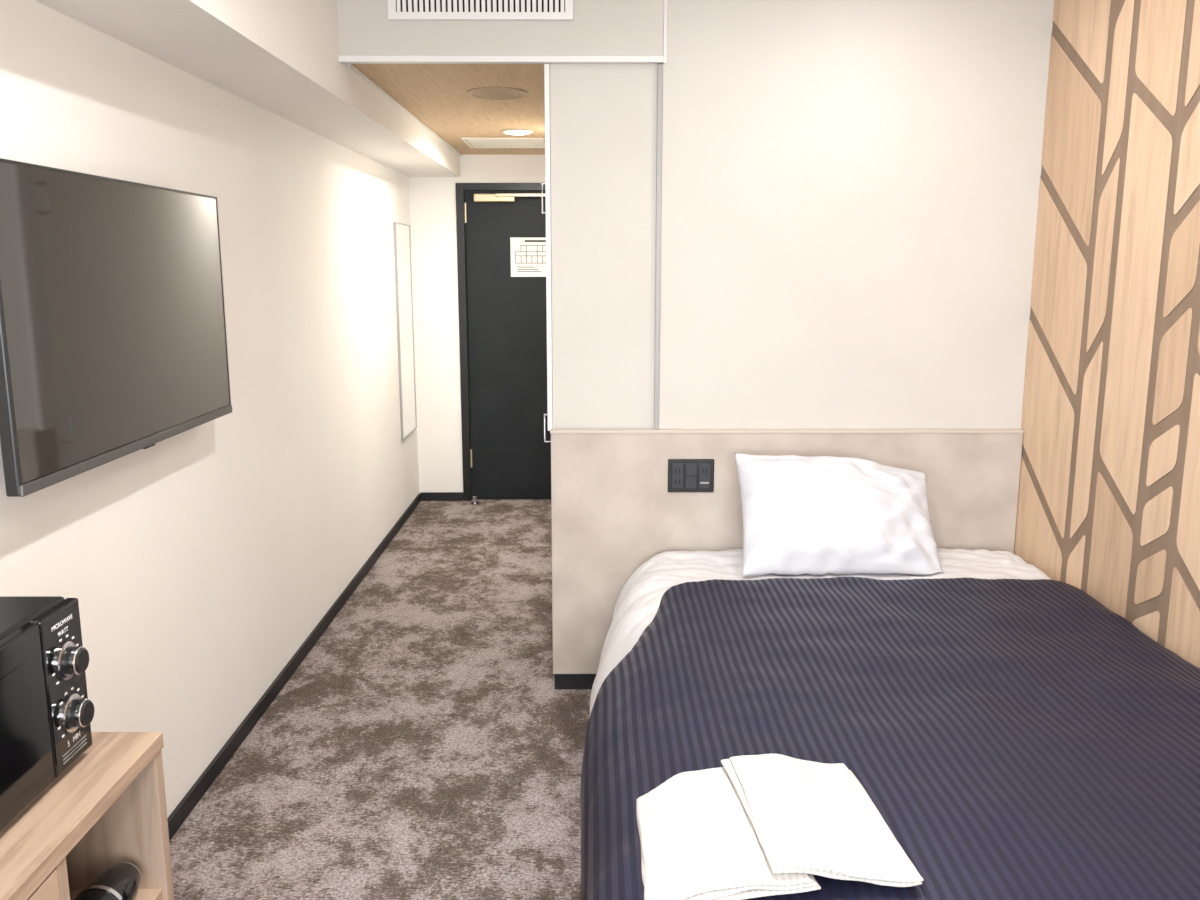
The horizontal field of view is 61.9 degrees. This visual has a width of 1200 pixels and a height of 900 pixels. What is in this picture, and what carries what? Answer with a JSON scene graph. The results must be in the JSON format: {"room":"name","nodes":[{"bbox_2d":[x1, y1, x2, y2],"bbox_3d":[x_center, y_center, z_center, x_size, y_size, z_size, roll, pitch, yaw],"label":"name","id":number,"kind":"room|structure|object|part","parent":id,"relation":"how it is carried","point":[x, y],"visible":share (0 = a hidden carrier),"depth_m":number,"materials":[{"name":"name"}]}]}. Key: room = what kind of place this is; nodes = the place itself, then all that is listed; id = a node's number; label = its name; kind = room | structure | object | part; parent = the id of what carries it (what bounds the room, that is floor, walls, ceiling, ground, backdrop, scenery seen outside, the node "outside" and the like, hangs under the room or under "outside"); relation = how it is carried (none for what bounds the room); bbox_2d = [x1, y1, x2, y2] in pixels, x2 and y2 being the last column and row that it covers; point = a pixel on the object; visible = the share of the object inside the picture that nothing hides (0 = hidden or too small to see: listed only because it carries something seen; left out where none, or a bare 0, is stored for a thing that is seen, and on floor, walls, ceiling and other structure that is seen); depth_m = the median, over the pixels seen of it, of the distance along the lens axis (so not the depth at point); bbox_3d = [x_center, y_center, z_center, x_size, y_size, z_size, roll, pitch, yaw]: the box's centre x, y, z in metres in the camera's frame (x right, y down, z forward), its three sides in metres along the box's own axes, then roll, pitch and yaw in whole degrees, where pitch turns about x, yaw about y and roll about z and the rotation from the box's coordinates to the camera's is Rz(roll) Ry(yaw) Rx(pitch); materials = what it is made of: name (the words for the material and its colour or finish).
{"room":"hotel room","nodes":[
{"label":"hotel room","id":0,"kind":"room"},
{"bbox_2d":[0,0,419,817],"bbox_3d":[-1.216,-0.179,2.453,0.100,2.500,8.100,0,10,0],"label":"wall","id":1,"kind":"structure","parent":0,"point":[197,562],"depth_m":3.11,"materials":[{"name":"white paint"}]},
{"bbox_2d":[0,158,231,496],"bbox_3d":[-1.110,-0.305,2.298,0.109,0.606,1.070,0,10,0],"label":"television","id":2,"kind":"object","parent":1,"relation":"attached to","point":[113,339],"visible":1,"depth_m":2.12,"materials":[{"name":"black plastic"}]},
{"bbox_2d":[35,0,459,176],"bbox_3d":[-1.006,-1.181,2.218,0.319,0.444,8.000,0,10,0],"label":"ceiling beam","id":3,"kind":"structure","parent":1,"relation":"attached to","point":[280,57],"depth_m":2.88,"materials":[{"name":"white paint"}]},
{"bbox_2d":[167,493,420,840],"bbox_3d":[-1.159,1.033,2.621,0.012,0.055,7.988,0,10,0],"label":"baseboard","id":4,"kind":"structure","parent":1,"relation":"attached to","point":[193,796],"depth_m":3.50,"materials":[{"name":"black"}]},
{"bbox_2d":[393,222,416,439],"bbox_3d":[-1.174,-0.721,6.040,0.014,1.260,0.450,0,10,0],"label":"wall mirror","id":5,"kind":"object","parent":1,"relation":"attached to","point":[402,241],"visible":1,"depth_m":6.01,"materials":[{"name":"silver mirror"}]},
{"bbox_2d":[169,499,591,899],"bbox_3d":[0.157,1.107,2.646,2.845,0.100,8.200,0,10,0],"label":"floor","id":6,"kind":"structure","parent":0,"point":[426,746],"depth_m":3.18,"materials":[{"name":"carpet"}]},
{"bbox_2d":[0,732,173,899],"bbox_3d":[-0.944,0.957,1.123,0.426,0.750,1.268,0,10,0],"label":"base cabinet","id":7,"kind":"object","parent":6,"relation":"on","point":[108,808],"visible":0.88,"depth_m":1.58,"materials":[{"name":"brown wood"}]},
{"bbox_3d":[-0.743,0.775,0.934,0.019,0.256,0.902,0,10,0],"label":"drawer","id":8,"kind":"part","parent":7,"relation":"part of","materials":[{"name":"brown wood"}]},
{"bbox_2d":[0,596,93,831],"bbox_3d":[-0.946,0.397,1.359,0.327,0.265,0.448,0,10,0],"label":"microwave oven","id":9,"kind":"object","parent":7,"relation":"on","point":[47,712],"visible":1,"depth_m":1.45,"materials":[{"name":"black plastic"}]},
{"bbox_3d":[-0.819,0.401,1.303,0.020,0.247,0.336,0,10,0],"label":"door","id":10,"kind":"part","parent":9,"relation":"part of","materials":[{"name":"black glass"}]},
{"bbox_3d":[-0.970,0.391,1.358,0.280,0.253,0.448,0,10,0],"label":"casing","id":11,"kind":"part","parent":9,"relation":"part of","materials":[{"name":"black plastic"}]},
{"bbox_3d":[-0.820,0.360,1.524,0.020,0.247,0.110,0,10,0],"label":"control panel","id":12,"kind":"part","parent":9,"relation":"part of","materials":[{"name":"black plastic"}]},
{"bbox_3d":[-0.794,0.319,1.517,0.021,0.042,0.042,0,10,0],"label":"knob","id":13,"kind":"part","parent":9,"relation":"part of","materials":[{"name":"black plastic"}]},
{"bbox_3d":[-0.794,0.403,1.532,0.021,0.042,0.042,0,10,0],"label":"knob","id":14,"kind":"part","parent":9,"relation":"part of","materials":[{"name":"black plastic"}]},
{"bbox_2d":[74,861,140,899],"bbox_3d":[-0.904,0.724,1.598,0.309,0.084,0.153,0,10,0],"label":"hair dryer","id":15,"kind":"object","parent":7,"relation":"on","point":[121,881],"visible":1,"depth_m":1.60,"materials":[{"name":"black plastic"}]},
{"bbox_3d":[-0.947,0.783,1.565,0.404,0.020,0.282,0,10,0],"label":"shelf","id":16,"kind":"part","parent":7,"relation":"part of","materials":[{"name":"brown wood"}]},
{"bbox_3d":[-0.949,0.858,1.735,0.422,0.722,0.025,0,10,0],"label":"panel","id":17,"kind":"part","parent":7,"relation":"part of","materials":[{"name":"brown wood"}]},
{"bbox_2d":[470,495,479,504],"bbox_3d":[-0.807,0.322,6.463,0.060,0.055,0.060,0,10,0],"label":"door stop","id":18,"kind":"object","parent":6,"relation":"on","point":[475,498],"visible":1,"depth_m":6.45,"materials":[{"name":"silver metal"}]},
{"bbox_2d":[550,429,1023,688],"bbox_3d":[0.649,0.389,3.623,1.644,0.957,0.143,0,10,0],"label":"headboard","id":19,"kind":"object","parent":6,"relation":"on","point":[613,510],"visible":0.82,"depth_m":3.51,"materials":[{"name":"laminate"}]},
{"bbox_2d":[668,459,713,491],"bbox_3d":[0.318,0.090,3.489,0.161,0.118,0.013,0,10,0],"label":"socket","id":20,"kind":"object","parent":19,"relation":"attached to","point":[684,475],"visible":1,"depth_m":3.48,"materials":[{"name":"black plastic"}]},
{"bbox_2d":[580,548,1199,899],"bbox_3d":[0.711,0.782,2.491,1.516,0.605,2.211,0,10,0],"label":"bed","id":21,"kind":"object","parent":6,"relation":"on","point":[1015,734],"visible":0.94,"depth_m":2.13,"materials":[{"name":"blue fabric"}]},
{"bbox_2d":[636,767,820,899],"bbox_3d":[0.178,0.642,1.665,0.267,0.078,0.359,-1,11,-8],"label":"folded towel","id":22,"kind":"object","parent":21,"relation":"on","point":[699,841],"visible":0.74,"depth_m":1.60,"materials":[{"name":"white fabric"}]},
{"bbox_2d":[721,754,923,886],"bbox_3d":[0.357,0.607,1.667,0.245,0.059,0.352,-1,11,-5],"label":"folded towel","id":23,"kind":"object","parent":21,"relation":"on","point":[809,817],"visible":1,"depth_m":1.62,"materials":[{"name":"white fabric"}]},
{"bbox_2d":[734,453,944,575],"bbox_3d":[0.771,0.205,3.257,0.649,0.343,0.347,0,10,0],"label":"pillow","id":24,"kind":"object","parent":21,"relation":"on","point":[814,515],"visible":1,"depth_m":3.16,"materials":[{"name":"white fabric"}]},
{"bbox_2d":[352,64,549,154],"bbox_3d":[-0.330,-1.594,4.768,1.056,0.060,2.840,0,10,0],"label":"ceiling hallway","id":25,"kind":"structure","parent":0,"point":[436,95],"depth_m":4.12,"materials":[{"name":"brown wood"}]},
{"bbox_2d":[467,87,526,99],"bbox_3d":[-0.404,-1.400,3.939,0.236,0.017,0.236,0,10,0],"label":"air diffuser","id":26,"kind":"object","parent":25,"relation":"attached to","point":[492,93],"depth_m":3.89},
{"bbox_2d":[409,155,544,492],"bbox_3d":[0.139,-0.908,6.392,2.645,2.500,0.100,0,10,0],"label":"wall","id":27,"kind":"structure","parent":0,"point":[432,199],"depth_m":6.33,"materials":[{"name":"white paint"}]},
{"bbox_2d":[421,492,462,500],"bbox_3d":[-1.033,0.305,6.554,0.275,0.055,0.012,0,10,0],"label":"baseboard","id":28,"kind":"structure","parent":27,"relation":"attached to","point":[425,496],"depth_m":6.55,"materials":[{"name":"black"}]},
{"bbox_2d":[464,203,466,222],"bbox_3d":[-0.840,-1.479,6.237,0.016,0.120,0.016,0,10,0],"label":"hinge","id":29,"kind":"object","parent":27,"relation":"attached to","point":[465,207],"visible":1,"depth_m":6.23,"materials":[{"name":"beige metal"}]},
{"bbox_2d":[470,449,472,467],"bbox_3d":[-0.840,0.055,6.521,0.016,0.120,0.016,0,10,0],"label":"hinge","id":30,"kind":"object","parent":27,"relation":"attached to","point":[471,461],"visible":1,"depth_m":6.52,"materials":[{"name":"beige metal"}]},
{"bbox_2d":[455,183,544,500],"bbox_3d":[-0.442,-0.669,6.423,0.906,2.019,0.102,0,10,0],"label":"frame","id":31,"kind":"object","parent":27,"relation":"attached to","point":[461,188],"visible":0.57,"depth_m":6.33,"materials":[{"name":"black metal"}]},
{"bbox_2d":[465,192,550,498],"bbox_3d":[-0.442,-0.647,6.428,0.798,1.966,0.040,0,10,0],"label":"door","id":32,"kind":"structure","parent":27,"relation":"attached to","point":[507,315],"depth_m":6.42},
{"bbox_2d":[474,193,544,201],"bbox_3d":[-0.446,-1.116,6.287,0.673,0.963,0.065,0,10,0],"label":"door closer","id":33,"kind":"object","parent":32,"relation":"attached to","point":[497,197],"depth_m":6.18,"materials":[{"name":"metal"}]},
{"bbox_3d":[-0.428,-1.575,6.177,0.440,0.020,0.014,0,10,0],"label":"closer arm","id":34,"kind":"part","parent":33,"relation":"part of","materials":[{"name":"beige metal"}]},
{"bbox_2d":[510,237,545,276],"bbox_3d":[-0.396,-1.215,6.300,0.335,0.243,0.004,0,10,0],"label":"sign","id":35,"kind":"object","parent":32,"relation":"attached to","point":[528,254],"visible":0.69,"depth_m":6.30,"materials":[{"name":"white paper"}]},
{"bbox_2d":[337,0,1053,428],"bbox_3d":[0.312,-0.372,3.495,2.326,2.500,0.115,0,10,0],"label":"wall","id":36,"kind":"structure","parent":0,"point":[850,188],"depth_m":3.36,"materials":[{"name":"white paint"}]},
{"bbox_2d":[348,64,461,156],"bbox_3d":[-0.853,-1.557,4.772,0.010,0.011,2.838,0,10,0],"label":"trim","id":37,"kind":"structure","parent":36,"relation":"attached to","point":[350,66],"depth_m":4.17,"materials":[{"name":"white"}]},
{"bbox_2d":[388,0,572,20],"bbox_3d":[-0.385,-1.454,3.224,0.596,0.127,0.016,0,10,0],"label":"air vent grille","id":38,"kind":"object","parent":36,"relation":"in","point":[516,10],"visible":1,"depth_m":3.23,"materials":[{"name":"white plastic"}]},
{"bbox_2d":[338,55,663,63],"bbox_3d":[-0.322,-1.276,3.270,1.058,0.020,0.033,0,10,0],"label":"trim header","id":39,"kind":"object","parent":36,"relation":"attached to","point":[343,59],"depth_m":3.25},
{"bbox_2d":[544,64,552,430],"bbox_3d":[-0.175,-0.676,3.439,0.017,1.218,0.110,0,10,0],"label":"trim","id":40,"kind":"structure","parent":36,"relation":"attached to","point":[546,66],"depth_m":3.38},
{"bbox_2d":[654,64,662,428],"bbox_3d":[0.198,-0.670,3.392,0.018,1.212,0.017,0,10,0],"label":"joint","id":41,"kind":"object","parent":36,"relation":"attached to","point":[660,66],"depth_m":3.38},
{"bbox_2d":[663,0,666,63],"bbox_3d":[0.212,-1.427,3.240,0.010,0.331,0.009,0,10,0],"label":"trim wall edge","id":42,"kind":"object","parent":36,"relation":"attached to","point":[665,1],"depth_m":3.25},
{"bbox_2d":[1014,0,1199,667],"bbox_3d":[1.535,0.087,1.014,0.102,2.500,5.150,0,10,0],"label":"wall","id":43,"kind":"structure","parent":0,"point":[1108,507],"depth_m":2.86,"materials":[{"name":"brown wood"}]},
{"bbox_3d":[0.157,-1.449,2.173,2.845,0.100,8.200,0,10,0],"label":"ceiling","id":44,"kind":"structure","parent":0,"visible":0},
{"bbox_2d":[461,138,544,147],"bbox_3d":[-0.515,-1.706,5.560,0.460,0.005,0.440,0,10,0],"label":"trim","id":45,"kind":"structure","parent":44,"relation":"attached to","point":[475,142],"depth_m":5.53,"materials":[{"name":"white paint"}]},
{"bbox_2d":[502,129,532,134],"bbox_3d":[-0.419,-1.614,5.079,0.156,0.012,0.156,0,10,0],"label":"recessed light","id":46,"kind":"object","parent":44,"relation":"in","point":[508,131],"visible":1,"depth_m":5.04,"materials":[{"name":"white plastic"}]},
{"bbox_3d":[0.013,-0.488,4.974,0.370,2.190,2.840,0,10,0],"label":"wall","id":47,"kind":"structure","parent":0,"visible":0},
{"bbox_2d":[541,182,545,213],"bbox_3d":[-0.185,-0.881,3.497,0.039,0.108,0.008,0,10,0],"label":"handle","id":48,"kind":"object","parent":47,"relation":"attached to","point":[543,182],"visible":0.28,"depth_m":3.49,"materials":[{"name":"silver metal"}]},
{"bbox_2d":[544,414,550,442],"bbox_3d":[-0.185,-0.079,3.646,0.039,0.108,0.008,0,10,0],"label":"handle","id":49,"kind":"object","parent":47,"relation":"attached to","point":[545,441],"visible":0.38,"depth_m":3.65,"materials":[{"name":"silver metal"}]}
]}

